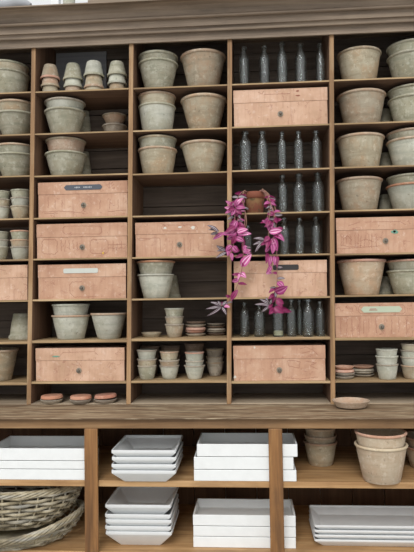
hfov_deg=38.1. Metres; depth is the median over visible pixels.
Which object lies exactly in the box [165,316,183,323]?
pot
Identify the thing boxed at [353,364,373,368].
saucer
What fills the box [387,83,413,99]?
clay pot
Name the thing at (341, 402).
saucer
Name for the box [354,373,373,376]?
saucer
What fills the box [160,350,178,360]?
pot
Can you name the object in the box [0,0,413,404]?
shelving unit
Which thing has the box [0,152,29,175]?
clay pot
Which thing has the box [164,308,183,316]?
pot
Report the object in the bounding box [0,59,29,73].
clay pot
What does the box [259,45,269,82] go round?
glass bottle
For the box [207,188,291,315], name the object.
trailing plant
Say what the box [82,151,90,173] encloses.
clay pot
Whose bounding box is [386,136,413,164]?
clay pot
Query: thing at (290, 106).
storage box
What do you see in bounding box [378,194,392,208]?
clay pot
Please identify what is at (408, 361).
pot
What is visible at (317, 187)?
glass bottle
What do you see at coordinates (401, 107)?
clay pot
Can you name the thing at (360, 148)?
clay pot
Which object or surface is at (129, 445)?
square dish
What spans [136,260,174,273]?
clay pot
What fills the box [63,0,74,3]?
clay pot
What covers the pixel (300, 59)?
glass bottle
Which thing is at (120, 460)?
square dish
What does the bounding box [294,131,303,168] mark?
glass bottle
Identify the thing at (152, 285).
clay pot
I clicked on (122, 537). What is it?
square dish
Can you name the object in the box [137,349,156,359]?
pot
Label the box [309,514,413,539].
dish
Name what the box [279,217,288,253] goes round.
glass bottle
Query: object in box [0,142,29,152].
clay pot
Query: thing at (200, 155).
clay pot
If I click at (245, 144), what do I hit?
glass bottle
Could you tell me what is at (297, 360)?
storage box
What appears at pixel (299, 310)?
glass bottle
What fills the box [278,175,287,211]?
glass bottle
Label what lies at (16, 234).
pot
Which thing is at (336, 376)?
saucer
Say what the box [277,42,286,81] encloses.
glass bottle
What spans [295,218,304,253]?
glass bottle
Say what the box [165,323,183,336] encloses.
pot
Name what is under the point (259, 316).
glass bottle
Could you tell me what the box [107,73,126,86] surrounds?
pot
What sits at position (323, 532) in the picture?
dish
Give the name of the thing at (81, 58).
board
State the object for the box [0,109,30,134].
clay pot
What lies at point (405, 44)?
clay pot
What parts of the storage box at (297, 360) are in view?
lid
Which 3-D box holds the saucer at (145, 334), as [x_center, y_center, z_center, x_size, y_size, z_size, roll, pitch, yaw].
[-0.259,0.272,2.793,0.094,0.021,0.093,-1,-2,4]
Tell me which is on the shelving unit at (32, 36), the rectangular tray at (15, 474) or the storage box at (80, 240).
the storage box at (80, 240)
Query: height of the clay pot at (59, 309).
0.111 m
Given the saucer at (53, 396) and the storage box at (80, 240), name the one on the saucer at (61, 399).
the saucer at (53, 396)
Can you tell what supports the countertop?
on the base cabinet
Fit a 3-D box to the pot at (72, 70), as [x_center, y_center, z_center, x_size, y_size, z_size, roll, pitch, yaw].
[-0.626,-0.950,2.806,0.094,0.078,0.094,-1,-2,5]
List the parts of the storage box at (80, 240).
lid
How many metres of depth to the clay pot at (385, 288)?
2.80 m
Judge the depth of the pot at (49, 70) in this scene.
2.77 m
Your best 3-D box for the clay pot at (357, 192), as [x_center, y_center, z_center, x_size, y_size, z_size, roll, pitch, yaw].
[0.697,-0.361,2.740,0.210,0.150,0.211,-3,-3,43]
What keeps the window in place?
in the wall
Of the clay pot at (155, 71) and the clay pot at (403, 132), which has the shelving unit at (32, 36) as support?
the clay pot at (155, 71)
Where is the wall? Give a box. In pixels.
[194,429,384,505]
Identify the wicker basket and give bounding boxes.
[0,486,81,530]
[0,499,84,550]
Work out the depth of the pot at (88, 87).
2.75 m
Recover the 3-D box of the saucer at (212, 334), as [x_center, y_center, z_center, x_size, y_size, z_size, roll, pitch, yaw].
[0.045,0.275,2.840,0.087,0.010,0.087,-1,-2,4]
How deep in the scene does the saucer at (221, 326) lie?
2.81 m
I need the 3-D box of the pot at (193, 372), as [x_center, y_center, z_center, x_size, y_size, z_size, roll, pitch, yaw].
[-0.056,0.433,2.717,0.095,0.062,0.095,-1,-2,5]
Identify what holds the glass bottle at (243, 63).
on the shelving unit at (32, 36)
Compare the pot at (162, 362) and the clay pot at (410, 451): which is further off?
the pot at (162, 362)
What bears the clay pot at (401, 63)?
on the shelving unit at (32, 36)
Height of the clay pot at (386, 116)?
0.122 m
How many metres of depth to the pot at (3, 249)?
2.78 m
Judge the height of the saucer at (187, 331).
0.013 m
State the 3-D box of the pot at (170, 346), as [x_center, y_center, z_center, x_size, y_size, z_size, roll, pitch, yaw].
[-0.174,0.377,2.857,0.095,0.095,0.096,1,-3,-41]
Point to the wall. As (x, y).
(224, 429)
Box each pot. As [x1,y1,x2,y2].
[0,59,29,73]
[0,67,29,92]
[0,99,30,111]
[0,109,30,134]
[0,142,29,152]
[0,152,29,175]
[0,190,10,198]
[0,198,10,205]
[0,206,10,218]
[0,231,8,238]
[0,239,8,246]
[0,246,9,259]
[0,347,18,380]
[8,313,27,339]
[10,189,29,196]
[10,197,28,205]
[10,205,28,217]
[10,230,28,239]
[10,239,28,245]
[10,246,28,258]
[40,64,59,81]
[41,77,59,89]
[42,85,57,90]
[44,97,85,109]
[44,106,85,132]
[45,136,85,151]
[45,150,86,174]
[51,304,89,314]
[51,314,90,339]
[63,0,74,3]
[63,62,82,82]
[63,78,82,89]
[65,85,80,89]
[80,110,90,131]
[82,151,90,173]
[83,60,103,79]
[84,74,103,89]
[85,86,102,89]
[90,312,126,338]
[102,112,126,123]
[102,123,126,130]
[107,60,126,78]
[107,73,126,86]
[109,82,124,88]
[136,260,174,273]
[137,274,173,297]
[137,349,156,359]
[137,358,156,365]
[137,365,156,379]
[138,50,177,61]
[138,57,177,87]
[138,91,175,104]
[138,101,175,129]
[138,134,176,147]
[138,146,176,173]
[140,345,159,354]
[155,354,159,374]
[159,359,179,365]
[159,364,179,378]
[160,344,179,354]
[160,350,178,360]
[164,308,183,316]
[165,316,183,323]
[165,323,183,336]
[169,275,180,297]
[180,48,225,85]
[180,93,226,128]
[180,139,226,171]
[184,342,203,350]
[184,364,204,378]
[185,351,203,360]
[185,359,203,365]
[206,348,223,356]
[206,355,223,361]
[206,361,223,375]
[303,439,336,466]
[304,433,336,443]
[305,429,334,437]
[336,46,381,78]
[336,132,384,166]
[336,176,382,209]
[336,259,385,294]
[337,88,385,122]
[354,429,406,448]
[354,440,407,484]
[375,355,397,364]
[376,348,397,356]
[376,363,398,379]
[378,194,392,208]
[378,276,393,294]
[379,152,391,165]
[380,108,392,121]
[386,38,413,55]
[386,49,413,76]
[386,127,413,140]
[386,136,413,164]
[386,173,413,185]
[386,182,413,208]
[386,259,413,270]
[386,269,413,293]
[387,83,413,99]
[387,93,413,120]
[400,349,413,356]
[400,356,413,365]
[400,364,413,378]
[401,343,413,350]
[405,431,413,447]
[405,441,413,467]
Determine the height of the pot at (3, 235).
0.064 m
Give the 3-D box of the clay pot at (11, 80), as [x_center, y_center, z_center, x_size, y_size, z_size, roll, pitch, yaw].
[-0.959,-0.900,2.877,0.211,0.122,0.212,0,-2,-14]
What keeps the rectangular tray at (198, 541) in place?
on the base cabinet
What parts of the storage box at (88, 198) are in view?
lid, label plate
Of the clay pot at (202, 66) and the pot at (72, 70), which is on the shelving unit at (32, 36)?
the clay pot at (202, 66)
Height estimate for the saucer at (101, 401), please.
0.016 m
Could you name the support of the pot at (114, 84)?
on the shelving unit at (32, 36)
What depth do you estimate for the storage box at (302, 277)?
2.65 m
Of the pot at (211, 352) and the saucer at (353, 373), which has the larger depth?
the pot at (211, 352)
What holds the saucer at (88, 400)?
on the shelving unit at (32, 36)
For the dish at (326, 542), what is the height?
0.035 m
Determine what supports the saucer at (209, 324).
on the saucer at (221, 326)
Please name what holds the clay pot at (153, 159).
on the shelving unit at (32, 36)
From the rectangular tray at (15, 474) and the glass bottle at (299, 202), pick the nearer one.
the rectangular tray at (15, 474)
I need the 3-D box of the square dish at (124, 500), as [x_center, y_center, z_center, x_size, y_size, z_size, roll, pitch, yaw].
[-0.267,0.956,2.532,0.268,0.069,0.264,-1,-2,4]
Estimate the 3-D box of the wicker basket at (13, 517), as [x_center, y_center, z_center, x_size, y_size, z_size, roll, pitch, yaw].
[-0.865,0.964,2.579,0.669,0.178,0.369,-1,-2,1]
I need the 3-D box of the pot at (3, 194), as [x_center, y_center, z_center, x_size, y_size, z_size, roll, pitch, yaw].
[-0.967,-0.363,2.809,0.091,0.063,0.091,-1,-2,3]
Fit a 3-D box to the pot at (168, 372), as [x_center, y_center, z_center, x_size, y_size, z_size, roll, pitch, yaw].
[-0.171,0.436,2.736,0.092,0.061,0.092,-1,-2,8]
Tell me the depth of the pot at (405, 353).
2.61 m
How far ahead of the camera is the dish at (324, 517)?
2.54 m
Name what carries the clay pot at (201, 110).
on the shelving unit at (32, 36)
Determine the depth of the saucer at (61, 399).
2.68 m
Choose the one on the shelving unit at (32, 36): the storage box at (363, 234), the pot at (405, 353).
the storage box at (363, 234)
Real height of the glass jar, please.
0.143 m
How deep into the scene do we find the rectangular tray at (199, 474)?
2.35 m
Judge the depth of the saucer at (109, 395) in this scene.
2.68 m
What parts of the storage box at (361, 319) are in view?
lid, label plate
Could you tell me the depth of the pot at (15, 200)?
2.77 m
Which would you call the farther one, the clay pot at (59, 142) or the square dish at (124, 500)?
the clay pot at (59, 142)
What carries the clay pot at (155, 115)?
on the shelving unit at (32, 36)
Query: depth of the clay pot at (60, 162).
2.77 m
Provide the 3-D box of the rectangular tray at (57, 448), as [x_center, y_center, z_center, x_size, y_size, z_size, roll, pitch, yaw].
[-0.681,0.722,2.525,0.399,0.048,0.224,-1,-2,4]
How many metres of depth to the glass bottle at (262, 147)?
2.69 m
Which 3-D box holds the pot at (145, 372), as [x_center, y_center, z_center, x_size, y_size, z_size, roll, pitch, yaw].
[-0.273,0.437,2.735,0.089,0.063,0.089,-1,-2,-1]
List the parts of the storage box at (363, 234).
lid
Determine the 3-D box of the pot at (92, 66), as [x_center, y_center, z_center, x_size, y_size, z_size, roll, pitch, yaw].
[-0.525,-0.957,2.787,0.096,0.070,0.095,1,-3,-44]
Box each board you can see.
[56,51,106,90]
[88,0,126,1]
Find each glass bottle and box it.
[238,46,248,83]
[239,131,250,169]
[239,302,249,336]
[244,226,252,254]
[253,305,264,336]
[257,131,267,169]
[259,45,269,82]
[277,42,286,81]
[278,132,286,168]
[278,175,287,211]
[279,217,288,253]
[286,299,296,336]
[293,174,305,211]
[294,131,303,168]
[295,43,306,80]
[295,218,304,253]
[296,299,302,334]
[302,299,313,336]
[311,130,320,167]
[311,217,320,253]
[312,172,324,210]
[315,301,324,335]
[316,43,324,80]
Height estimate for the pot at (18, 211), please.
0.065 m
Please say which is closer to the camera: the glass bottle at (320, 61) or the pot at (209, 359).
the glass bottle at (320, 61)
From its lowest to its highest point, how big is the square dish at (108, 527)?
0.069 m
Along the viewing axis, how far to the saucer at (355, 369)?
2.69 m
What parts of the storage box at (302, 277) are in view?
lid, label plate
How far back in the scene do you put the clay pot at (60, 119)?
2.78 m
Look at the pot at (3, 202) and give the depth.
2.78 m
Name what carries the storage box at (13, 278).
on the shelving unit at (32, 36)
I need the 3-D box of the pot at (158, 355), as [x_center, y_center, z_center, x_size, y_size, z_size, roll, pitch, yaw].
[-0.272,0.425,2.863,0.095,0.096,0.096,0,-2,-18]
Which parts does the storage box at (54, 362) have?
lid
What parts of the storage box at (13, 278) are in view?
lid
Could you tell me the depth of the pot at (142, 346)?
2.84 m
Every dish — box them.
[105,487,178,514]
[105,494,177,519]
[105,505,178,531]
[106,499,178,525]
[106,509,178,544]
[112,435,182,456]
[112,441,182,463]
[112,448,182,470]
[112,454,182,481]
[309,505,413,530]
[309,510,413,535]
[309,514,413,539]
[309,518,413,546]
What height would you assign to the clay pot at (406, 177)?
0.119 m
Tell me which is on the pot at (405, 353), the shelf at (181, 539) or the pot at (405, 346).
the pot at (405, 346)
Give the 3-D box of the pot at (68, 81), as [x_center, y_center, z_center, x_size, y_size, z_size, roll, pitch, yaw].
[-0.626,-0.915,2.805,0.089,0.078,0.089,0,-2,-25]
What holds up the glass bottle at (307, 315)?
on the shelving unit at (32, 36)
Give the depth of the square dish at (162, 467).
2.34 m
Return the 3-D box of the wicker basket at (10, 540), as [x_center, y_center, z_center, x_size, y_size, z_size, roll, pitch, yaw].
[-0.863,1.040,2.566,0.696,0.127,0.489,-1,-2,4]
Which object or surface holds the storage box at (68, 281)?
on the shelving unit at (32, 36)
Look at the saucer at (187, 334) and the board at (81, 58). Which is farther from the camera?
the board at (81, 58)
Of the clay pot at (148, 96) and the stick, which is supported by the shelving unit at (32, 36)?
the stick
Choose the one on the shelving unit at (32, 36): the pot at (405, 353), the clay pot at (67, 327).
the clay pot at (67, 327)
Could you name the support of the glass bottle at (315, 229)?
on the shelving unit at (32, 36)
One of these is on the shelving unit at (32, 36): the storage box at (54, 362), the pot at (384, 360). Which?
the storage box at (54, 362)
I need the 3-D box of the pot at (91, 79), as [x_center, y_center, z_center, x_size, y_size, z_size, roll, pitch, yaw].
[-0.525,-0.902,2.785,0.093,0.070,0.093,-1,-2,-1]
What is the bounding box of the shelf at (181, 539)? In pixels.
[0,503,413,551]
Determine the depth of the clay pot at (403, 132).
2.66 m
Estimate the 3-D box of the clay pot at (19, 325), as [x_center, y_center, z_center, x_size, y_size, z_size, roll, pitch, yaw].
[-0.888,0.242,2.898,0.135,0.123,0.136,-1,-2,2]
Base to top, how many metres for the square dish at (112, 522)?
0.069 m
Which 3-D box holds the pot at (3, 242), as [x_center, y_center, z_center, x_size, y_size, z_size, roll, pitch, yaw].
[-0.971,-0.137,2.802,0.092,0.064,0.093,-2,-2,27]
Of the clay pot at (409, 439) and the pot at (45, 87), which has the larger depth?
the pot at (45, 87)
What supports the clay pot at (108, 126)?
on the shelving unit at (32, 36)
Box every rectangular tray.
[0,436,83,460]
[0,448,98,468]
[0,455,98,479]
[193,498,295,526]
[193,525,295,536]
[193,536,295,547]
[194,450,293,469]
[194,460,296,480]
[197,433,297,456]
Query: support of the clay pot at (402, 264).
in the clay pot at (401, 281)
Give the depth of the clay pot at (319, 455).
2.53 m
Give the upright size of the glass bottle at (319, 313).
0.156 m
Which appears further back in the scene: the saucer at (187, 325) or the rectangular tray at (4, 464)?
the saucer at (187, 325)
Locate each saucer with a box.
[40,398,62,403]
[41,393,62,399]
[69,398,91,403]
[70,394,91,399]
[94,392,116,398]
[94,397,116,403]
[141,332,160,336]
[185,324,205,326]
[185,327,205,329]
[185,330,204,332]
[186,321,205,323]
[186,333,205,335]
[207,323,224,325]
[207,325,224,327]
[207,328,225,330]
[207,330,225,332]
[207,333,225,335]
[332,397,369,408]
[335,365,353,369]
[335,368,353,372]
[335,372,354,375]
[335,375,353,378]
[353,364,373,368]
[353,368,373,371]
[354,371,373,373]
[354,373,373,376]
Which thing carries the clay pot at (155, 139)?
in the clay pot at (153, 159)
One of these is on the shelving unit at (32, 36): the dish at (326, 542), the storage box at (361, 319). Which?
the storage box at (361, 319)
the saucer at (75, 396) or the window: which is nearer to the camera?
the saucer at (75, 396)
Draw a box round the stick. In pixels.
[0,0,31,6]
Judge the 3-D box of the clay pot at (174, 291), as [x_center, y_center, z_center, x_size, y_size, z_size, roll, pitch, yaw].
[-0.178,0.051,2.891,0.101,0.110,0.102,-1,-2,6]
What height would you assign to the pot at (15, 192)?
0.065 m
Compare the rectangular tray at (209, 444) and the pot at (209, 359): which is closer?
the rectangular tray at (209, 444)
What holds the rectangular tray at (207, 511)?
on the rectangular tray at (243, 531)
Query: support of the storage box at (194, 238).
on the shelving unit at (32, 36)
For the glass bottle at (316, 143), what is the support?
on the shelving unit at (32, 36)
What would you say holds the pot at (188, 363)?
on the pot at (193, 372)
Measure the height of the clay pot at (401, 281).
0.107 m
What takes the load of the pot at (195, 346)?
on the pot
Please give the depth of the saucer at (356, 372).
2.69 m
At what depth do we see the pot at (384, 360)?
2.60 m
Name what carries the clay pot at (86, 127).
on the shelving unit at (32, 36)
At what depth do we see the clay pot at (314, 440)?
2.53 m
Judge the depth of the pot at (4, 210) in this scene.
2.78 m
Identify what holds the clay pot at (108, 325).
on the shelving unit at (32, 36)
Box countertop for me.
[0,404,413,418]
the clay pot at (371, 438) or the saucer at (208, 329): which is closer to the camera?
the clay pot at (371, 438)
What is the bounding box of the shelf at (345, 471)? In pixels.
[0,446,413,488]
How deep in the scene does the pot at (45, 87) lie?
2.77 m
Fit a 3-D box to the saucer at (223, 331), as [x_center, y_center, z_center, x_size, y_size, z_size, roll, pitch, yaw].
[0.044,0.263,2.840,0.090,0.010,0.089,-1,-2,4]
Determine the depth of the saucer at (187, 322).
2.77 m
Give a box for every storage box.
[0,265,28,299]
[36,344,126,380]
[37,222,127,258]
[38,180,127,217]
[38,263,126,298]
[135,221,225,256]
[233,87,327,126]
[233,341,325,380]
[234,260,326,296]
[335,216,413,253]
[335,302,413,337]
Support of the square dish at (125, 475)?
on the base cabinet
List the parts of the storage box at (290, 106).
lid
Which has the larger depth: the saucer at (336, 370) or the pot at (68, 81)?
the pot at (68, 81)
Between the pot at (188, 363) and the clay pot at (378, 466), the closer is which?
the clay pot at (378, 466)
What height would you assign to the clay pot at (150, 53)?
0.141 m
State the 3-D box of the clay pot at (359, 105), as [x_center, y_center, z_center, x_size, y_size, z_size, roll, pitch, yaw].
[0.711,-0.750,2.759,0.223,0.156,0.224,-1,-2,0]
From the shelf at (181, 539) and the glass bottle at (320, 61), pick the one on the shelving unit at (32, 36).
the glass bottle at (320, 61)
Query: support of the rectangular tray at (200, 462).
on the rectangular tray at (199, 474)
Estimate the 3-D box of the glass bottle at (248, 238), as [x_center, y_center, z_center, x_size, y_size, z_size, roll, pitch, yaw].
[0.186,-0.159,2.741,0.041,0.138,0.041,-1,-2,4]
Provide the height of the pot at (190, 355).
0.062 m
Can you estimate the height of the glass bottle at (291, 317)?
0.165 m
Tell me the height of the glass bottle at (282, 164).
0.175 m
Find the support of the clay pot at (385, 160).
on the shelving unit at (32, 36)
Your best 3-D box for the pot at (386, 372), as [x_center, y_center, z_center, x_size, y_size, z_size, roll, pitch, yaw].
[0.792,0.418,2.638,0.097,0.066,0.097,-2,-2,31]
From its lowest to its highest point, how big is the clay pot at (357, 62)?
0.152 m
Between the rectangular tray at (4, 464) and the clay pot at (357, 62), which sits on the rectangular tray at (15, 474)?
the rectangular tray at (4, 464)
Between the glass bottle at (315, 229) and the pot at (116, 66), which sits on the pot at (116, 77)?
the pot at (116, 66)
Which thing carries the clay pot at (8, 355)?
on the shelving unit at (32, 36)
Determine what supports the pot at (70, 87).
on the shelving unit at (32, 36)
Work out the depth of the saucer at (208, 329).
2.81 m
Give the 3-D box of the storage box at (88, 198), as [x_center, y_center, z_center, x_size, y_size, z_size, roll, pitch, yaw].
[-0.558,-0.345,2.836,0.415,0.162,0.254,-1,-2,4]
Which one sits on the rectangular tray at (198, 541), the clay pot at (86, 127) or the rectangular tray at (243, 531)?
the rectangular tray at (243, 531)
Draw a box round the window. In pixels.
[28,0,87,4]
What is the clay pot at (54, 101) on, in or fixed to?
in the clay pot at (60, 119)
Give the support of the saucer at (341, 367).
on the saucer at (336, 370)
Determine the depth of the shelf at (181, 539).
2.46 m
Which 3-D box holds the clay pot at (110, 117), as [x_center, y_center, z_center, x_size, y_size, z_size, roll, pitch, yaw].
[-0.450,-0.740,2.922,0.119,0.080,0.120,-2,-2,30]
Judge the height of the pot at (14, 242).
0.062 m
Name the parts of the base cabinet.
post, rail, panel, post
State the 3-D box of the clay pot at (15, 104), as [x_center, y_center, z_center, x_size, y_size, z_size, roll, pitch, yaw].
[-0.911,-0.755,2.863,0.195,0.119,0.196,0,-2,-27]
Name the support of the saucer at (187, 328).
on the saucer at (187, 331)
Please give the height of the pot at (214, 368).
0.064 m
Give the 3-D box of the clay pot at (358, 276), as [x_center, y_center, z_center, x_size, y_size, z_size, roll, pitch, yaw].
[0.704,0.007,2.733,0.222,0.157,0.220,0,-2,-25]
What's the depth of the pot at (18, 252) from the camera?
2.76 m
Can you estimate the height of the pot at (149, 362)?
0.063 m
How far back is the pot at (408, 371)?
2.61 m
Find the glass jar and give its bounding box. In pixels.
[272,304,283,336]
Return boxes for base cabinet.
[0,404,413,551]
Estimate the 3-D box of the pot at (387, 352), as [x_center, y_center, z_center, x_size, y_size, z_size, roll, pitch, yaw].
[0.791,0.353,2.640,0.094,0.066,0.095,0,-2,-12]
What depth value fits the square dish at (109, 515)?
2.40 m
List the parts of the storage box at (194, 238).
lid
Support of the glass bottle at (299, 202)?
on the shelving unit at (32, 36)
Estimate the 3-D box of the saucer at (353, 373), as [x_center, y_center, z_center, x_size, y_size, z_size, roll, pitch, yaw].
[0.611,0.434,2.668,0.094,0.013,0.095,-1,-2,4]
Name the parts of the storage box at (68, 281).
label plate, lid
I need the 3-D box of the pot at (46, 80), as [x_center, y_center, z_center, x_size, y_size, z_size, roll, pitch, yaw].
[-0.731,-0.911,2.800,0.086,0.068,0.087,-1,-2,16]
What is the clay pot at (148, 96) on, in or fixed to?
in the clay pot at (155, 115)
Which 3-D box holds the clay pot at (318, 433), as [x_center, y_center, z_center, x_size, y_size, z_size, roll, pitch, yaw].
[0.488,0.699,2.585,0.134,0.100,0.133,1,-3,-34]
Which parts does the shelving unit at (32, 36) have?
shelf, shelf, shelf, shelf, shelf, shelf, shelf, shelf, shelf, shelf, shelf, shelf, shelf, shelf, shelf, shelf, shelf, shelf, shelf, shelf, shelf, shelf, shelf, shelf, cornice, shelf, shelf, shelf, shelf, shelf, shelf, shelf, shelf, shelf, shelf, shelf, shelf, shelf, shelf, shelf, shelf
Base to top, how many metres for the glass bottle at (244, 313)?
0.155 m
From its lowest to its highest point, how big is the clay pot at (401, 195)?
0.119 m
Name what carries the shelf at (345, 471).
attached to the base cabinet
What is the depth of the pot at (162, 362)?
2.70 m
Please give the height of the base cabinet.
0.732 m

